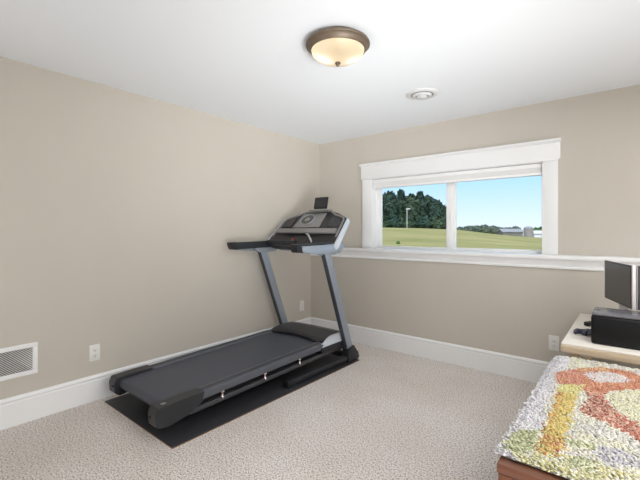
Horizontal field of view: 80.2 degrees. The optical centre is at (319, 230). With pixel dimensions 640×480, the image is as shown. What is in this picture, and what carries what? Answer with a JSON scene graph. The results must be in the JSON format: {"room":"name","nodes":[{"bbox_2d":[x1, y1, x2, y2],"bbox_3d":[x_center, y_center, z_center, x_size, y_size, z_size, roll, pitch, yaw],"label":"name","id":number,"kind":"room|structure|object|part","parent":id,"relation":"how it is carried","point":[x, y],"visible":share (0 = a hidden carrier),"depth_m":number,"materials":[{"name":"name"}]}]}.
{"room":"home exercise room","nodes":[
{"label":"home exercise room","id":0,"kind":"room"},
{"bbox_2d":[0,56,319,399],"bbox_3d":[-1.743,0.078,3.062,0.200,2.440,5.610,0,0,39],"label":"wall","id":1,"kind":"structure","parent":0,"point":[120,210],"depth_m":3.13,"materials":[{"name":"beige paint"}]},
{"bbox_2d":[0,342,37,381],"bbox_3d":[-2.090,0.875,2.475,0.010,0.214,0.413,0,0,39],"label":"air vent","id":2,"kind":"object","parent":1,"relation":"in","point":[19,360],"visible":1,"depth_m":2.55,"materials":[{"name":"white metal"}]},
{"bbox_2d":[89,344,99,361],"bbox_3d":[-1.729,0.934,2.914,0.008,0.124,0.076,0,0,39],"label":"wall outlet","id":3,"kind":"object","parent":1,"relation":"attached to","point":[94,350],"visible":1,"depth_m":2.91,"materials":[{"name":"white plastic"}]},
{"bbox_2d":[0,317,311,430],"bbox_3d":[-1.712,1.201,2.928,0.019,0.194,5.043,0,0,39],"label":"baseboard","id":4,"kind":"structure","parent":1,"relation":"attached to","point":[26,407],"depth_m":2.75,"materials":[{"name":"white paint"}]},
{"bbox_2d":[300,300,303,310],"bbox_3d":[-0.226,0.932,4.740,0.008,0.124,0.076,0,0,39],"label":"wall outlet","id":5,"kind":"object","parent":1,"relation":"attached to","point":[301,302],"visible":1,"depth_m":4.73,"materials":[{"name":"white plastic"}]},
{"bbox_2d":[0,342,536,479],"bbox_3d":[0.167,1.348,1.488,5.150,0.100,5.610,0,0,39],"label":"floor","id":6,"kind":"structure","parent":0,"point":[386,414],"depth_m":2.38,"materials":[{"name":"beige carpet"}]},
{"bbox_2d":[105,354,358,448],"bbox_3d":[-0.619,1.293,3.344,0.978,0.009,2.007,0,0,39],"label":"mat","id":7,"kind":"object","parent":6,"relation":"on","point":[192,426],"visible":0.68,"depth_m":2.76,"materials":[{"name":"black rubber"}]},
{"bbox_2d":[109,209,358,428],"bbox_3d":[-0.615,0.530,3.343,0.963,1.516,2.138,0,0,39],"label":"treadmill","id":8,"kind":"object","parent":7,"relation":"on","point":[174,389],"visible":1,"depth_m":3.31,"materials":[{"name":"black paint"}]},
{"bbox_3d":[-0.971,1.083,3.455,0.092,0.080,1.380,0,0,39],"label":"foot rail","id":9,"kind":"part","parent":8,"relation":"part of","materials":[{"name":"black plastic"}]},
{"bbox_3d":[-0.665,0.163,3.990,0.036,0.102,0.599,0,0,39],"label":"handrail","id":10,"kind":"part","parent":8,"relation":"part of","materials":[{"name":"silver metal"}]},
{"bbox_3d":[-0.436,1.083,3.015,0.092,0.080,1.380,0,0,39],"label":"foot rail","id":11,"kind":"part","parent":8,"relation":"part of","materials":[{"name":"black plastic"}]},
{"bbox_3d":[-0.649,1.165,3.320,0.690,0.095,1.800,0,0,39],"label":"deck frame","id":12,"kind":"part","parent":8,"relation":"part of","materials":[{"name":"black paint"}]},
{"bbox_2d":[271,234,294,239],"bbox_3d":[-0.400,0.081,4.012,0.316,0.089,0.077,0,0,42],"label":"tray","id":13,"kind":"object","parent":8,"relation":"on","point":[275,236],"depth_m":4.02,"materials":[{"name":"black paint"}]},
{"bbox_2d":[270,321,342,352],"bbox_3d":[-0.152,1.076,3.902,0.800,0.173,0.430,0,0,39],"label":"hood","id":14,"kind":"object","parent":8,"relation":"attached to","point":[328,340],"depth_m":3.75,"materials":[{"name":"black plastic"}]},
{"bbox_2d":[276,228,336,233],"bbox_3d":[-0.165,-0.001,3.889,0.806,0.054,0.082,0,0,39],"label":"shelf","id":15,"kind":"object","parent":8,"relation":"attached to","point":[280,230],"depth_m":3.83,"materials":[{"name":"grey plastic"}]},
{"bbox_2d":[301,215,313,223],"bbox_3d":[-0.133,-0.120,4.038,0.160,0.095,0.095,0,0,39],"label":"fan grille","id":16,"kind":"object","parent":8,"relation":"attached to","point":[306,219],"depth_m":4.03,"materials":[{"name":"grey plastic"}]},
{"bbox_3d":[-0.104,-0.111,4.013,0.364,0.155,0.155,0,0,39],"label":"speaker panel","id":17,"kind":"part","parent":8,"relation":"part of","materials":[{"name":"grey plastic"}]},
{"bbox_2d":[306,235,332,243],"bbox_3d":[0.001,0.081,3.682,0.316,0.089,0.077,0,0,37],"label":"tray","id":18,"kind":"object","parent":8,"relation":"on","point":[311,238],"depth_m":3.69,"materials":[{"name":"black paint"}]},
{"bbox_3d":[-0.297,1.247,3.729,0.900,0.068,0.901,0,0,39],"label":"frame","id":19,"kind":"part","parent":8,"relation":"part of","materials":[{"name":"grey plastic"}]},
{"bbox_2d":[314,197,328,208],"bbox_3d":[0.012,-0.297,4.036,0.168,0.127,0.039,0,0,33],"label":"tablet","id":20,"kind":"object","parent":8,"relation":"on","point":[320,202],"visible":1,"depth_m":4.03,"materials":[{"name":"black plastic"}]},
{"bbox_3d":[0.030,0.163,3.418,0.036,0.102,0.599,0,0,39],"label":"handrail","id":21,"kind":"part","parent":8,"relation":"part of","materials":[{"name":"silver metal"}]},
{"bbox_2d":[497,456,568,479],"bbox_3d":[1.253,1.005,1.408,0.792,0.584,1.273,0,0,39],"label":"wooden chest","id":22,"kind":"object","parent":6,"relation":"on","point":[507,469],"visible":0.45,"depth_m":1.14,"materials":[{"name":"brown wood"}]},
{"bbox_3d":[0.854,0.992,0.923,0.784,0.493,0.008,0,0,39],"label":"frame","id":23,"kind":"part","parent":22,"relation":"part of","materials":[{"name":"brown wood"}]},
{"bbox_2d":[492,355,639,479],"bbox_3d":[1.243,0.702,1.423,0.816,0.022,1.250,0,0,39],"label":"shaggy rug","id":24,"kind":"object","parent":22,"relation":"on","point":[581,420],"visible":1,"depth_m":1.37,"materials":[{"name":"fabric"}]},
{"bbox_2d":[561,313,639,364],"bbox_3d":[2.216,0.975,2.231,1.232,0.644,1.049,0,0,39],"label":"desk","id":25,"kind":"object","parent":6,"relation":"on","point":[576,345],"visible":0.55,"depth_m":2.16,"materials":[{"name":"beige laminate"}]},
{"bbox_3d":[1.495,1.002,2.227,0.050,0.592,0.050,0,0,39],"label":"leg","id":26,"kind":"part","parent":25,"relation":"part of","materials":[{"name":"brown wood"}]},
{"bbox_2d":[573,328,590,335],"bbox_3d":[1.683,0.638,2.402,0.136,0.028,0.112,0,0,39],"label":"cable bundle","id":27,"kind":"object","parent":25,"relation":"on","point":[587,331],"visible":0.82,"depth_m":2.40,"materials":[{"name":"black plastic"}]},
{"bbox_2d":[584,321,590,325],"bbox_3d":[1.880,0.638,2.615,0.123,0.029,0.059,0,0,3],"label":"power adapter","id":28,"kind":"object","parent":25,"relation":"on","point":[586,323],"visible":0.44,"depth_m":2.60,"materials":[{"name":"black plastic"}]},
{"bbox_3d":[2.080,1.002,2.938,0.050,0.592,0.050,0,0,39],"label":"leg","id":29,"kind":"part","parent":25,"relation":"part of","materials":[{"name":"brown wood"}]},
{"bbox_2d":[591,307,639,349],"bbox_3d":[1.834,0.564,2.151,0.471,0.177,0.257,0,0,39],"label":"printer","id":30,"kind":"object","parent":25,"relation":"on","point":[609,326],"visible":1,"depth_m":2.14,"materials":[{"name":"black plastic"}]},
{"bbox_3d":[1.835,0.482,2.153,0.466,0.010,0.249,0,0,39],"label":"lid","id":31,"kind":"part","parent":30,"relation":"part of","materials":[{"name":"black plastic"}]},
{"bbox_2d":[604,260,635,309],"bbox_3d":[2.007,0.430,2.495,0.163,0.446,0.462,0,0,12],"label":"monitor","id":32,"kind":"object","parent":25,"relation":"on","point":[619,278],"visible":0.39,"depth_m":2.44,"materials":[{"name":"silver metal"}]},
{"bbox_2d":[636,265,639,309],"bbox_3d":[2.128,0.430,2.220,0.451,0.446,0.140,0,0,30],"label":"monitor","id":33,"kind":"object","parent":25,"relation":"on","point":[637,266],"visible":1,"depth_m":2.27,"materials":[{"name":"silver metal"}]},
{"bbox_2d":[0,0,639,143],"bbox_3d":[0.167,-1.217,1.488,5.150,0.150,5.610,0,0,39],"label":"ceiling","id":34,"kind":"structure","parent":0,"point":[249,62],"depth_m":2.47,"materials":[{"name":"white paint"}]},
{"bbox_2d":[306,26,369,66],"bbox_3d":[0.105,-1.057,2.249,0.380,0.168,0.380,0,0,39],"label":"ceiling lamp","id":35,"kind":"object","parent":34,"relation":"attached to","point":[337,46],"visible":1,"depth_m":2.15,"materials":[{"name":"beige glass"}]},
{"bbox_3d":[0.105,-1.034,2.249,0.314,0.072,0.314,0,0,39],"label":"lamp shade","id":36,"kind":"part","parent":35,"relation":"part of","materials":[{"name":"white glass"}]},
{"bbox_2d":[406,88,438,99],"bbox_3d":[0.849,-1.123,3.160,0.268,0.038,0.268,0,0,39],"label":"ceiling vent","id":37,"kind":"object","parent":34,"relation":"in","point":[421,93],"visible":1,"depth_m":3.12,"materials":[{"name":"white paint"}]},
{"bbox_2d":[311,84,639,368],"bbox_3d":[1.834,0.078,3.511,4.750,2.440,0.367,0,0,39],"label":"wall","id":38,"kind":"structure","parent":0,"point":[511,310],"depth_m":3.43,"materials":[{"name":"beige paint"}]},
{"bbox_2d":[311,317,549,382],"bbox_3d":[1.719,1.201,3.357,4.731,0.194,0.019,0,0,39],"label":"baseboard","id":39,"kind":"structure","parent":38,"relation":"attached to","point":[527,369],"depth_m":3.72,"materials":[{"name":"white paint"}]},
{"bbox_2d":[359,138,561,253],"bbox_3d":[1.331,-0.282,3.987,2.064,1.036,0.213,0,0,39],"label":"window","id":40,"kind":"structure","parent":38,"relation":"in","point":[547,152],"depth_m":3.84,"materials":[{"name":"white paint"}]},
{"bbox_3d":[0.558,-0.212,4.537,0.116,0.830,0.022,0,0,39],"label":"casing","id":41,"kind":"part","parent":40,"relation":"part of","materials":[{"name":"white paint"}]},
{"bbox_3d":[1.056,-0.194,4.283,0.902,0.769,0.026,0,0,39],"label":"sash","id":42,"kind":"part","parent":40,"relation":"part of","materials":[{"name":"clear glass"}]},
{"bbox_2d":[373,163,541,188],"bbox_3d":[1.325,-0.554,3.969,1.755,0.105,0.062,0,0,39],"label":"window shade","id":43,"kind":"object","parent":40,"relation":"attached to","point":[528,170],"visible":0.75,"depth_m":3.83,"materials":[{"name":"white fabric"}]},
{"bbox_3d":[1.325,-0.514,3.968,1.751,0.024,0.060,0,0,39],"label":"rail","id":44,"kind":"part","parent":43,"relation":"part of","materials":[{"name":"white plastic"}]},
{"bbox_3d":[1.382,-0.196,4.038,1.799,0.863,0.070,0,0,39],"label":"frame","id":45,"kind":"part","parent":40,"relation":"part of","materials":[{"name":"white plastic"}]},
{"bbox_3d":[1.286,-0.692,3.929,2.048,0.156,0.034,0,0,39],"label":"head casing","id":46,"kind":"part","parent":40,"relation":"part of","materials":[{"name":"white paint"}]},
{"bbox_3d":[1.727,-0.194,3.769,0.878,0.769,0.026,0,0,39],"label":"sash","id":47,"kind":"part","parent":40,"relation":"part of","materials":[{"name":"clear glass"}]},
{"bbox_3d":[2.025,-0.212,3.328,0.105,0.830,0.022,0,0,39],"label":"casing","id":48,"kind":"part","parent":40,"relation":"part of","materials":[{"name":"white paint"}]},
{"bbox_2d":[310,247,639,270],"bbox_3d":[1.762,0.258,3.424,4.750,0.110,0.208,0,0,39],"label":"ledge","id":49,"kind":"object","parent":38,"relation":"attached to","point":[555,261],"visible":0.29,"depth_m":3.46,"materials":[{"name":"white paint"}]},
{"bbox_2d":[549,335,558,350],"bbox_3d":[1.953,0.936,3.170,0.076,0.124,0.008,0,0,39],"label":"wall outlet","id":50,"kind":"object","parent":38,"relation":"attached to","point":[553,340],"visible":1,"depth_m":3.17,"materials":[{"name":"white plastic"}]},
{"label":"outside","id":51,"kind":"structure","parent":0,"visible":0},
{"bbox_2d":[383,228,541,249],"bbox_3d":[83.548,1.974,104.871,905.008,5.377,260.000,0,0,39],"label":"meadow","id":52,"kind":"structure","parent":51,"point":[413,237],"depth_m":16.48,"materials":[{"name":"green plant"}]},
{"bbox_2d":[383,200,388,215],"bbox_3d":[10.031,-3.530,69.901,4.909,6.997,4.790,0,0,39],"label":"evergreen tree","id":53,"kind":"object","parent":52,"relation":"on","point":[385,212],"visible":0.09,"depth_m":69.31,"materials":[{"name":"green plant"}]},
{"bbox_2d":[383,215,390,227],"bbox_3d":[9.814,-1.257,60.910,3.542,2.744,3.258,0,0,39],"label":"bush","id":54,"kind":"object","parent":52,"relation":"on","point":[386,222],"visible":0.32,"depth_m":59.98,"materials":[{"name":"green plant"}]},
{"bbox_2d":[383,190,400,218],"bbox_3d":[13.919,-4.100,76.457,4.830,8.378,4.911,0,0,39],"label":"evergreen tree","id":55,"kind":"object","parent":52,"relation":"on","point":[390,199],"visible":0.49,"depth_m":75.10,"materials":[{"name":"green plant"}]},
{"bbox_2d":[388,216,400,227],"bbox_3d":[12.965,-1.322,64.917,3.297,2.673,3.604,0,0,0],"label":"bush","id":56,"kind":"object","parent":52,"relation":"on","point":[395,221],"visible":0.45,"depth_m":63.88,"materials":[{"name":"green plant"}]},
{"bbox_2d":[396,189,405,217],"bbox_3d":[17.671,-4.531,82.933,3.376,9.543,3.426,0,0,39],"label":"evergreen tree","id":57,"kind":"object","parent":52,"relation":"on","point":[400,193],"visible":0.23,"depth_m":82.34,"materials":[{"name":"green plant"}]},
{"bbox_2d":[398,215,416,227],"bbox_3d":[14.124,-1.248,61.050,2.988,2.879,3.318,0,0,39],"label":"bush","id":58,"kind":"object","parent":52,"relation":"on","point":[407,221],"visible":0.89,"depth_m":60.15,"materials":[{"name":"green plant"}]},
{"bbox_2d":[399,193,422,227],"bbox_3d":[16.805,-3.488,70.063,4.060,7.161,4.124,0,0,39],"label":"evergreen tree","id":59,"kind":"object","parent":52,"relation":"on","point":[411,201],"visible":0.63,"depth_m":69.03,"materials":[{"name":"green plant"}]},
{"bbox_2d":[416,191,426,216],"bbox_3d":[20.158,-4.019,76.512,3.434,8.381,3.707,0,0,39],"label":"evergreen tree","id":60,"kind":"object","parent":52,"relation":"on","point":[420,196],"visible":0.34,"depth_m":75.63,"materials":[{"name":"green plant"}]},
{"bbox_2d":[415,215,430,228],"bbox_3d":[17.813,-1.249,64.831,3.806,2.914,4.029,0,0,39],"label":"bush","id":61,"kind":"object","parent":52,"relation":"on","point":[422,222],"visible":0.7,"depth_m":63.81,"materials":[{"name":"green plant"}]},
{"bbox_2d":[425,195,433,228],"bbox_3d":[23.547,-3.903,83.123,4.181,8.267,4.093,0,0,39],"label":"evergreen tree","id":62,"kind":"object","parent":52,"relation":"on","point":[428,198],"visible":0.1,"depth_m":82.30,"materials":[{"name":"green plant"}]},
{"bbox_2d":[424,199,444,228],"bbox_3d":[21.256,-2.933,70.018,4.207,6.418,4.331,0,0,39],"label":"evergreen tree","id":63,"kind":"object","parent":52,"relation":"on","point":[434,207],"visible":0.52,"depth_m":68.97,"materials":[{"name":"green plant"}]},
{"bbox_2d":[429,214,445,228],"bbox_3d":[19.138,-1.228,60.928,3.597,3.145,3.324,0,0,39],"label":"bush","id":64,"kind":"object","parent":52,"relation":"on","point":[439,221],"visible":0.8,"depth_m":60.08,"materials":[{"name":"green plant"}]},
{"bbox_2d":[457,226,467,230],"bbox_3d":[55.907,-0.127,149.830,5.378,4.121,5.580,0,0,39],"label":"tree","id":65,"kind":"object","parent":52,"relation":"on","point":[459,227],"visible":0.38,"depth_m":148.66,"materials":[{"name":"green plant"}]},
{"bbox_2d":[465,225,475,231],"bbox_3d":[60.931,-0.119,156.008,5.629,4.596,5.834,0,0,39],"label":"tree","id":66,"kind":"object","parent":52,"relation":"on","point":[470,228],"visible":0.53,"depth_m":154.51,"materials":[{"name":"green plant"}]},
{"bbox_2d":[476,224,493,233],"bbox_3d":[65.183,-0.241,150.003,6.306,5.300,6.467,0,0,39],"label":"tree","id":67,"kind":"object","parent":52,"relation":"on","point":[485,228],"visible":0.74,"depth_m":148.23,"materials":[{"name":"green plant"}]},
{"bbox_2d":[489,225,499,233],"bbox_3d":[71.118,0.089,156.171,6.268,5.439,6.237,0,0,39],"label":"tree","id":68,"kind":"object","parent":52,"relation":"on","point":[495,228],"visible":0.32,"depth_m":154.07,"materials":[{"name":"green plant"}]},
{"bbox_2d":[496,229,523,236],"bbox_3d":[68.620,0.739,137.000,9.158,3.144,8.735,0,0,39],"label":"barn","id":69,"kind":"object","parent":52,"relation":"on","point":[510,232],"visible":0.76,"depth_m":134.99,"materials":[{"name":"grey metal"}]},
{"bbox_2d":[523,226,533,236],"bbox_3d":[61.501,0.320,112.000,2.760,3.495,2.760,0,0,39],"label":"silo","id":70,"kind":"object","parent":52,"relation":"on","point":[528,230],"visible":0.79,"depth_m":111.02,"materials":[{"name":"concrete"}]},
{"bbox_2d":[534,231,541,237],"bbox_3d":[70.556,1.185,121.250,6.984,2.654,6.572,0,0,39],"label":"shed","id":71,"kind":"object","parent":52,"relation":"on","point":[536,233],"visible":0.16,"depth_m":120.01,"materials":[{"name":"white"}]}
]}

